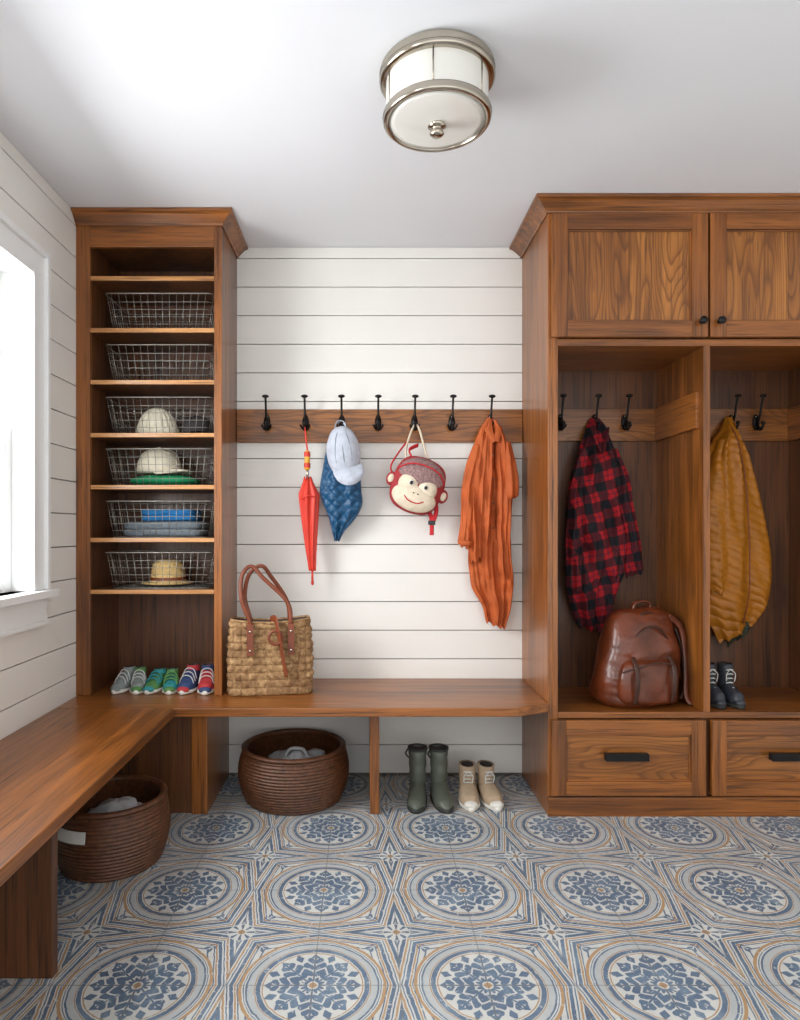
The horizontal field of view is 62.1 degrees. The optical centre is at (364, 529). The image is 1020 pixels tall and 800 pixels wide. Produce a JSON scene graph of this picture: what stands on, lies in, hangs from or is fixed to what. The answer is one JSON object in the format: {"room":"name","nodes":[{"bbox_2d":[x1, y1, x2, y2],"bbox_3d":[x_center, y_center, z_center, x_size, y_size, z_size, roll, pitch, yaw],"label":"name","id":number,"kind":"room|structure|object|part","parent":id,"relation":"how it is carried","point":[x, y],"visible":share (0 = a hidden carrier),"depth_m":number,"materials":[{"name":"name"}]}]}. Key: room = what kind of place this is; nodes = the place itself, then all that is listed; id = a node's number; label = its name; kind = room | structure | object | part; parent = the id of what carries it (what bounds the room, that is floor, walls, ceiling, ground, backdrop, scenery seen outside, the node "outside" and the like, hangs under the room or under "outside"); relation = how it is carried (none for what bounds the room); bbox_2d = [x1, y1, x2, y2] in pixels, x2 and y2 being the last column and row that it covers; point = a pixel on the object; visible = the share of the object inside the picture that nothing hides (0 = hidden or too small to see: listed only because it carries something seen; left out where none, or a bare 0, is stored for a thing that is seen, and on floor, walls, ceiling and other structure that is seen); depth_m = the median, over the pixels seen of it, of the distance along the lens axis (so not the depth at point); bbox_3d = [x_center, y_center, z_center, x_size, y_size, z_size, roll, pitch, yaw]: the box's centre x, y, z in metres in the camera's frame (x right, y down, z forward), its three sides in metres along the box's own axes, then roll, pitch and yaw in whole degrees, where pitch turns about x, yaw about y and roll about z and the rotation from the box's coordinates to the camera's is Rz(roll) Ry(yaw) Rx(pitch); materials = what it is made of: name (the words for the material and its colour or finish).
{"room":"mudroom","nodes":[
{"label":"mudroom","id":0,"kind":"room"},
{"bbox_2d":[0,131,75,739],"bbox_3d":[-1.288,-0.089,1.064,0.150,2.480,4.300,0,0,0],"label":"wall","id":1,"kind":"structure","parent":0,"point":[38,664],"depth_m":2.59,"materials":[{"name":"white wood"}]},
{"bbox_2d":[0,211,58,637],"bbox_3d":[-1.256,-0.342,1.887,0.195,1.385,1.255,0,0,0],"label":"window","id":2,"kind":"structure","parent":1,"relation":"in","point":[25,266],"depth_m":2.38,"materials":[{"name":"white paint"}]},
{"bbox_2d":[229,248,521,773],"bbox_3d":[0.399,-0.089,3.164,3.523,2.480,0.100,0,0,0],"label":"wall","id":3,"kind":"structure","parent":0,"point":[392,598],"depth_m":3.11,"materials":[{"name":"white wood"}]},
{"bbox_2d":[237,409,522,442],"bbox_3d":[0.068,-0.486,3.104,1.336,0.155,0.020,0,0,0],"label":"hook rail","id":4,"kind":"object","parent":3,"relation":"attached to","point":[285,428],"visible":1,"depth_m":3.09,"materials":[{"name":"brown wood"}]},
{"bbox_2d":[261,394,271,430],"bbox_3d":[-0.456,-0.538,3.058,0.052,0.165,0.071,0,0,0],"label":"coat hook","id":5,"kind":"object","parent":4,"relation":"attached to","point":[267,426],"visible":1,"depth_m":3.05,"materials":[{"name":"black metal"}]},
{"bbox_2d":[300,394,310,430],"bbox_3d":[-0.277,-0.538,3.058,0.052,0.165,0.071,0,0,0],"label":"coat hook","id":6,"kind":"object","parent":4,"relation":"attached to","point":[305,422],"visible":0.9,"depth_m":3.06,"materials":[{"name":"black metal"}]},
{"bbox_2d":[298,427,319,584],"bbox_3d":[-0.257,-0.112,3.025,0.098,0.730,0.094,0,0,0],"label":"umbrella","id":7,"kind":"object","parent":6,"relation":"hanging from","point":[309,496],"visible":1,"depth_m":3.01,"materials":[{"name":"red fabric"}]},
{"bbox_2d":[336,394,346,426],"bbox_3d":[-0.108,-0.538,3.058,0.052,0.165,0.071,0,0,0],"label":"coat hook","id":8,"kind":"object","parent":4,"relation":"attached to","point":[340,396],"visible":0.66,"depth_m":3.05,"materials":[{"name":"black metal"}]},
{"bbox_2d":[320,452,362,541],"bbox_3d":[-0.109,-0.212,3.031,0.197,0.533,0.105,0,0,0],"label":"scarf","id":9,"kind":"object","parent":8,"relation":"hanging from","point":[342,503],"visible":0.67,"depth_m":3.01,"materials":[{"name":"blue fabric"}]},
{"bbox_2d":[326,420,363,484],"bbox_3d":[-0.086,-0.351,2.973,0.176,0.309,0.130,0,0,24],"label":"baseball cap","id":10,"kind":"object","parent":8,"relation":"hanging from","point":[342,448],"visible":1,"depth_m":2.93,"materials":[{"name":"grey fabric"}]},
{"bbox_2d":[373,394,383,430],"bbox_3d":[0.061,-0.538,3.058,0.052,0.165,0.071,0,0,0],"label":"coat hook","id":11,"kind":"object","parent":4,"relation":"attached to","point":[377,426],"visible":1,"depth_m":3.05,"materials":[{"name":"black metal"}]},
{"bbox_2d":[409,394,419,430],"bbox_3d":[0.230,-0.538,3.058,0.052,0.165,0.071,0,0,0],"label":"coat hook","id":12,"kind":"object","parent":4,"relation":"attached to","point":[414,421],"visible":0.94,"depth_m":3.05,"materials":[{"name":"black metal"}]},
{"bbox_2d":[386,424,447,534],"bbox_3d":[0.235,-0.233,2.989,0.277,0.514,0.149,0,0,0],"label":"backpack","id":13,"kind":"object","parent":12,"relation":"hanging from","point":[417,485],"visible":1,"depth_m":2.94,"materials":[{"name":"red fabric"}]},
{"bbox_2d":[447,394,457,430],"bbox_3d":[0.404,-0.538,3.058,0.052,0.165,0.071,0,0,0],"label":"coat hook","id":14,"kind":"object","parent":4,"relation":"attached to","point":[451,423],"visible":1,"depth_m":3.06,"materials":[{"name":"black metal"}]},
{"bbox_2d":[487,394,495,425],"bbox_3d":[0.582,-0.538,3.058,0.052,0.165,0.071,0,0,0],"label":"coat hook","id":15,"kind":"object","parent":4,"relation":"attached to","point":[491,396],"visible":0.57,"depth_m":3.04,"materials":[{"name":"black metal"}]},
{"bbox_2d":[458,417,518,629],"bbox_3d":[0.559,-0.030,3.028,0.278,0.983,0.125,0,0,0],"label":"scarf","id":16,"kind":"object","parent":15,"relation":"hanging from","point":[490,483],"visible":1,"depth_m":3.01,"materials":[{"name":"orange fabric"}]},
{"bbox_2d":[0,0,799,247],"bbox_3d":[0.399,-1.369,1.064,3.523,0.080,4.300,0,0,0],"label":"ceiling","id":17,"kind":"structure","parent":0,"point":[268,111],"depth_m":2.08,"materials":[{"name":"paint"}]},
{"bbox_2d":[379,29,494,152],"bbox_3d":[0.207,-1.230,1.914,0.332,0.195,0.332,0,0,0],"label":"ceiling light","id":18,"kind":"object","parent":17,"relation":"attached to","point":[435,84],"depth_m":1.82,"materials":[{"name":"white glass"}]},
{"bbox_2d":[0,774,799,1019],"bbox_3d":[0.399,1.191,1.064,3.523,0.080,4.300,0,0,0],"label":"floor","id":19,"kind":"structure","parent":0,"point":[341,911],"depth_m":1.95,"materials":[{"name":"tile"}]},
{"bbox_2d":[58,775,170,882],"bbox_3d":[-0.885,1.036,2.321,0.392,0.231,0.397,0,0,0],"label":"rattan basket","id":20,"kind":"object","parent":19,"relation":"on","point":[121,831],"visible":0.81,"depth_m":2.18,"materials":[{"name":"wicker"}]},
{"bbox_2d":[0,678,547,977],"bbox_3d":[-0.238,0.923,1.514,1.948,0.455,3.199,0,0,0],"label":"bench","id":21,"kind":"object","parent":19,"relation":"on","point":[51,766],"visible":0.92,"depth_m":2.56,"materials":[{"name":"brown wood"}]},
{"bbox_2d":[110,665,135,693],"bbox_3d":[-1.045,0.647,2.874,0.068,0.096,0.144,0,0,17],"label":"shoe","id":22,"kind":"object","parent":21,"relation":"on","point":[122,684],"visible":0.88,"depth_m":2.85,"materials":[{"name":"grey fabric"}]},
{"bbox_2d":[130,665,146,694],"bbox_3d":[-0.976,0.647,2.869,0.072,0.096,0.144,0,0,0],"label":"shoe","id":23,"kind":"object","parent":21,"relation":"on","point":[139,678],"visible":0.94,"depth_m":2.85,"materials":[{"name":"fabric"}]},
{"bbox_2d":[143,667,166,694],"bbox_3d":[-0.907,0.651,2.874,0.072,0.088,0.155,0,0,15],"label":"shoe","id":24,"kind":"object","parent":21,"relation":"on","point":[154,683],"visible":0.89,"depth_m":2.85,"materials":[{"name":"teal fabric"}]},
{"bbox_2d":[71,207,247,695],"bbox_3d":[-0.880,-0.317,2.920,0.664,2.023,0.386,0,0,0],"label":"shelving tower","id":25,"kind":"object","parent":21,"relation":"on","point":[119,249],"visible":0.94,"depth_m":2.92,"materials":[{"name":"brown wood"}]},
{"bbox_2d":[105,344,213,379],"bbox_3d":[-0.876,-0.709,2.949,0.462,0.157,0.282,0,0,0],"label":"wire basket","id":26,"kind":"object","parent":25,"relation":"on","point":[106,345],"visible":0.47,"depth_m":2.83,"materials":[{"name":"metal"}]},
{"bbox_2d":[106,550,213,588],"bbox_3d":[-0.876,0.172,2.949,0.462,0.157,0.282,0,0,0],"label":"wire basket","id":27,"kind":"object","parent":25,"relation":"on","point":[136,585],"visible":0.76,"depth_m":2.85,"materials":[{"name":"metal"}]},
{"bbox_2d":[141,559,193,585],"bbox_3d":[-0.875,0.185,2.949,0.228,0.112,0.228,0,0,0],"label":"straw hat","id":28,"kind":"object","parent":27,"relation":"in","point":[181,575],"visible":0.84,"depth_m":2.89,"materials":[{"name":"wicker"}]},
{"bbox_2d":[106,501,213,537],"bbox_3d":[-0.876,-0.046,2.949,0.462,0.157,0.282,0,0,0],"label":"wire basket","id":29,"kind":"object","parent":25,"relation":"on","point":[115,502],"visible":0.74,"depth_m":2.83,"materials":[{"name":"metal"}]},
{"bbox_2d":[124,521,209,536],"bbox_3d":[-0.875,-0.004,2.949,0.354,0.066,0.200,0,0,0],"label":"folded clothes","id":30,"kind":"object","parent":29,"relation":"in","point":[126,526],"visible":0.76,"depth_m":2.85,"materials":[{"name":"grey fabric"}]},
{"bbox_2d":[141,510,200,520],"bbox_3d":[-0.860,-0.066,2.949,0.244,0.054,0.170,0,0,0],"label":"folded clothes","id":31,"kind":"object","parent":30,"relation":"on","point":[144,512],"visible":0.76,"depth_m":2.87,"materials":[{"name":"blue fabric"}]},
{"bbox_2d":[106,448,213,484],"bbox_3d":[-0.876,-0.268,2.949,0.462,0.157,0.282,0,0,0],"label":"wire basket","id":32,"kind":"object","parent":25,"relation":"on","point":[107,449],"visible":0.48,"depth_m":2.83,"materials":[{"name":"metal"}]},
{"bbox_2d":[129,447,200,484],"bbox_3d":[-0.884,-0.280,2.943,0.302,0.177,0.204,0,0,0],"label":"hat","id":33,"kind":"object","parent":32,"relation":"in","point":[133,481],"depth_m":2.87,"materials":[{"name":"fabric"}]},
{"bbox_3d":[-0.885,-0.303,2.943,0.252,0.130,0.204,0,0,0],"label":"baseball cap","id":34,"kind":"part","parent":33,"relation":"part of","materials":[{"name":"beige fabric"}]},
{"bbox_2d":[106,293,213,327],"bbox_3d":[-0.876,-0.927,2.949,0.462,0.157,0.282,0,0,0],"label":"wire basket","id":35,"kind":"object","parent":25,"relation":"on","point":[116,309],"visible":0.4,"depth_m":2.82,"materials":[{"name":"metal"}]},
{"bbox_2d":[106,397,213,432],"bbox_3d":[-0.876,-0.487,2.949,0.462,0.157,0.282,0,0,0],"label":"wire basket","id":36,"kind":"object","parent":25,"relation":"on","point":[107,398],"depth_m":2.87,"materials":[{"name":"metal"}]},
{"bbox_2d":[136,408,178,432],"bbox_3d":[-0.915,-0.475,2.924,0.186,0.125,0.160,0,0,0],"label":"knit beanie","id":37,"kind":"object","parent":36,"relation":"in","point":[157,421],"visible":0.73,"depth_m":2.87,"materials":[{"name":"beige fabric"}]},
{"bbox_3d":[-0.744,-0.461,2.929,0.148,0.098,0.195,0,0,0],"label":"baseball cap","id":38,"kind":"part","parent":36,"relation":"part of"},
{"bbox_2d":[162,667,178,694],"bbox_3d":[-0.839,0.651,2.869,0.072,0.088,0.155,0,0,-12],"label":"shoe","id":39,"kind":"object","parent":21,"relation":"on","point":[171,679],"visible":0.93,"depth_m":2.84,"materials":[{"name":"green fabric"}]},
{"bbox_2d":[177,663,199,694],"bbox_3d":[-0.761,0.643,2.874,0.077,0.105,0.165,0,0,13],"label":"shoe","id":40,"kind":"object","parent":21,"relation":"on","point":[188,683],"visible":0.99,"depth_m":2.85,"materials":[{"name":"blue fabric"}]},
{"bbox_2d":[197,663,213,694],"bbox_3d":[-0.682,0.643,2.869,0.078,0.105,0.165,0,0,0],"label":"shoe","id":41,"kind":"object","parent":21,"relation":"on","point":[206,679],"visible":0.91,"depth_m":2.84,"materials":[{"name":"red fabric"}]},
{"bbox_2d":[226,564,313,695],"bbox_3d":[-0.408,0.421,2.856,0.375,0.548,0.197,0,0,0],"label":"tote bag","id":42,"kind":"object","parent":21,"relation":"on","point":[273,655],"visible":1,"depth_m":2.79,"materials":[{"name":"wicker"}]},
{"bbox_2d":[238,728,348,815],"bbox_3d":[-0.307,1.036,2.869,0.477,0.231,0.477,0,0,8],"label":"rattan basket","id":43,"kind":"object","parent":19,"relation":"on","point":[291,771],"visible":1,"depth_m":2.70,"materials":[{"name":"wicker"}]},
{"bbox_2d":[405,743,427,813],"bbox_3d":[0.221,1.044,2.799,0.100,0.215,0.228,0,0,0],"label":"boot","id":44,"kind":"object","parent":19,"relation":"on","point":[417,797],"visible":1,"depth_m":2.82,"materials":[{"name":"green rubber"}]},
{"bbox_2d":[427,743,453,813],"bbox_3d":[0.317,1.044,2.799,0.102,0.215,0.229,0,0,0],"label":"boot","id":45,"kind":"object","parent":19,"relation":"on","point":[440,796],"visible":1,"depth_m":2.82,"materials":[{"name":"green rubber"}]},
{"bbox_2d":[458,760,479,812],"bbox_3d":[0.439,1.082,2.819,0.089,0.138,0.237,0,0,0],"label":"sneaker","id":46,"kind":"object","parent":19,"relation":"on","point":[468,797],"visible":1,"depth_m":2.81,"materials":[{"name":"beige fabric"}]},
{"bbox_2d":[477,760,503,811],"bbox_3d":[0.528,1.082,2.819,0.089,0.138,0.237,0,0,-10],"label":"sneaker","id":47,"kind":"object","parent":19,"relation":"on","point":[490,796],"visible":0.99,"depth_m":2.81,"materials":[{"name":"beige fabric"}]},
{"bbox_2d":[509,193,799,816],"bbox_3d":[1.366,-0.088,2.863,1.378,2.479,0.500,0,0,0],"label":"tall cabinet","id":48,"kind":"object","parent":19,"relation":"on","point":[617,288],"depth_m":2.67,"materials":[{"name":"brown wood"}]},
{"bbox_2d":[558,394,566,430],"bbox_3d":[0.905,-0.538,3.046,0.052,0.165,0.071,0,0,0],"label":"coat hook","id":49,"kind":"object","parent":48,"relation":"attached to","point":[561,424],"visible":0.94,"depth_m":3.04,"materials":[{"name":"black metal"}]},
{"bbox_2d":[592,394,601,429],"bbox_3d":[1.065,-0.538,3.046,0.052,0.165,0.071,0,0,0],"label":"coat hook","id":50,"kind":"object","parent":48,"relation":"attached to","point":[598,396],"visible":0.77,"depth_m":3.03,"materials":[{"name":"black metal"}]},
{"bbox_2d":[565,418,643,632],"bbox_3d":[1.087,-0.023,3.015,0.354,0.989,0.126,0,0,0],"label":"plaid shirt","id":51,"kind":"object","parent":50,"relation":"hanging from","point":[602,537],"visible":0.98,"depth_m":3.00,"materials":[{"name":"red fabric"}]},
{"bbox_3d":[1.042,0.904,2.640,0.172,0.028,0.026,0,0,0],"label":"drawer pull","id":52,"kind":"part","parent":48,"relation":"part of","materials":[{"name":"black metal"}]},
{"bbox_2d":[621,394,632,430],"bbox_3d":[1.205,-0.538,3.046,0.052,0.165,0.071,0,0,0],"label":"coat hook","id":53,"kind":"object","parent":48,"relation":"attached to","point":[624,420],"visible":1,"depth_m":3.05,"materials":[{"name":"black metal"}]},
{"bbox_2d":[589,600,691,707],"bbox_3d":[1.164,0.515,2.807,0.403,0.436,0.280,0,0,-13],"label":"leather backpack","id":54,"kind":"object","parent":48,"relation":"in","point":[638,658],"visible":1,"depth_m":2.73,"materials":[{"name":"brown leather"}]},
{"bbox_3d":[1.345,-0.834,2.637,0.032,0.032,0.032,0,0,0],"label":"cabinet knob","id":55,"kind":"part","parent":48,"relation":"part of","materials":[{"name":"black metal"}]},
{"bbox_2d":[710,662,726,709],"bbox_3d":[1.464,0.651,2.794,0.072,0.165,0.175,0,0,0],"label":"boot","id":56,"kind":"object","parent":48,"relation":"in","point":[717,697],"visible":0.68,"depth_m":2.75,"materials":[{"name":"grey leather"}]},
{"bbox_3d":[1.418,-0.834,2.637,0.032,0.032,0.032,0,0,0],"label":"cabinet knob","id":57,"kind":"part","parent":48,"relation":"part of","materials":[{"name":"black metal"}]},
{"bbox_2d":[716,661,745,709],"bbox_3d":[1.541,0.651,2.794,0.072,0.165,0.175,0,0,0],"label":"boot","id":58,"kind":"object","parent":48,"relation":"in","point":[734,697],"visible":0.84,"depth_m":2.79,"materials":[{"name":"grey leather"}]},
{"bbox_2d":[729,394,741,428],"bbox_3d":[1.700,-0.538,3.046,0.052,0.165,0.071,0,0,0],"label":"coat hook","id":59,"kind":"object","parent":48,"relation":"attached to","point":[737,396],"visible":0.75,"depth_m":3.03,"materials":[{"name":"black metal"}]},
{"bbox_2d":[710,417,771,646],"bbox_3d":[1.676,0.011,3.014,0.352,1.064,0.142,0,0,-9],"label":"quilted jacket","id":60,"kind":"object","parent":59,"relation":"hanging from","point":[740,551],"visible":0.8,"depth_m":2.98,"materials":[{"name":"yellow fabric"}]},
{"bbox_2d":[752,394,766,430],"bbox_3d":[1.815,-0.538,3.046,0.052,0.165,0.071,0,0,0],"label":"coat hook","id":61,"kind":"object","parent":48,"relation":"attached to","point":[755,422],"visible":1,"depth_m":3.05,"materials":[{"name":"black metal"}]},
{"bbox_3d":[1.700,0.904,2.640,0.172,0.028,0.026,0,0,0],"label":"drawer pull","id":62,"kind":"part","parent":48,"relation":"part of","materials":[{"name":"black metal"}]}
]}

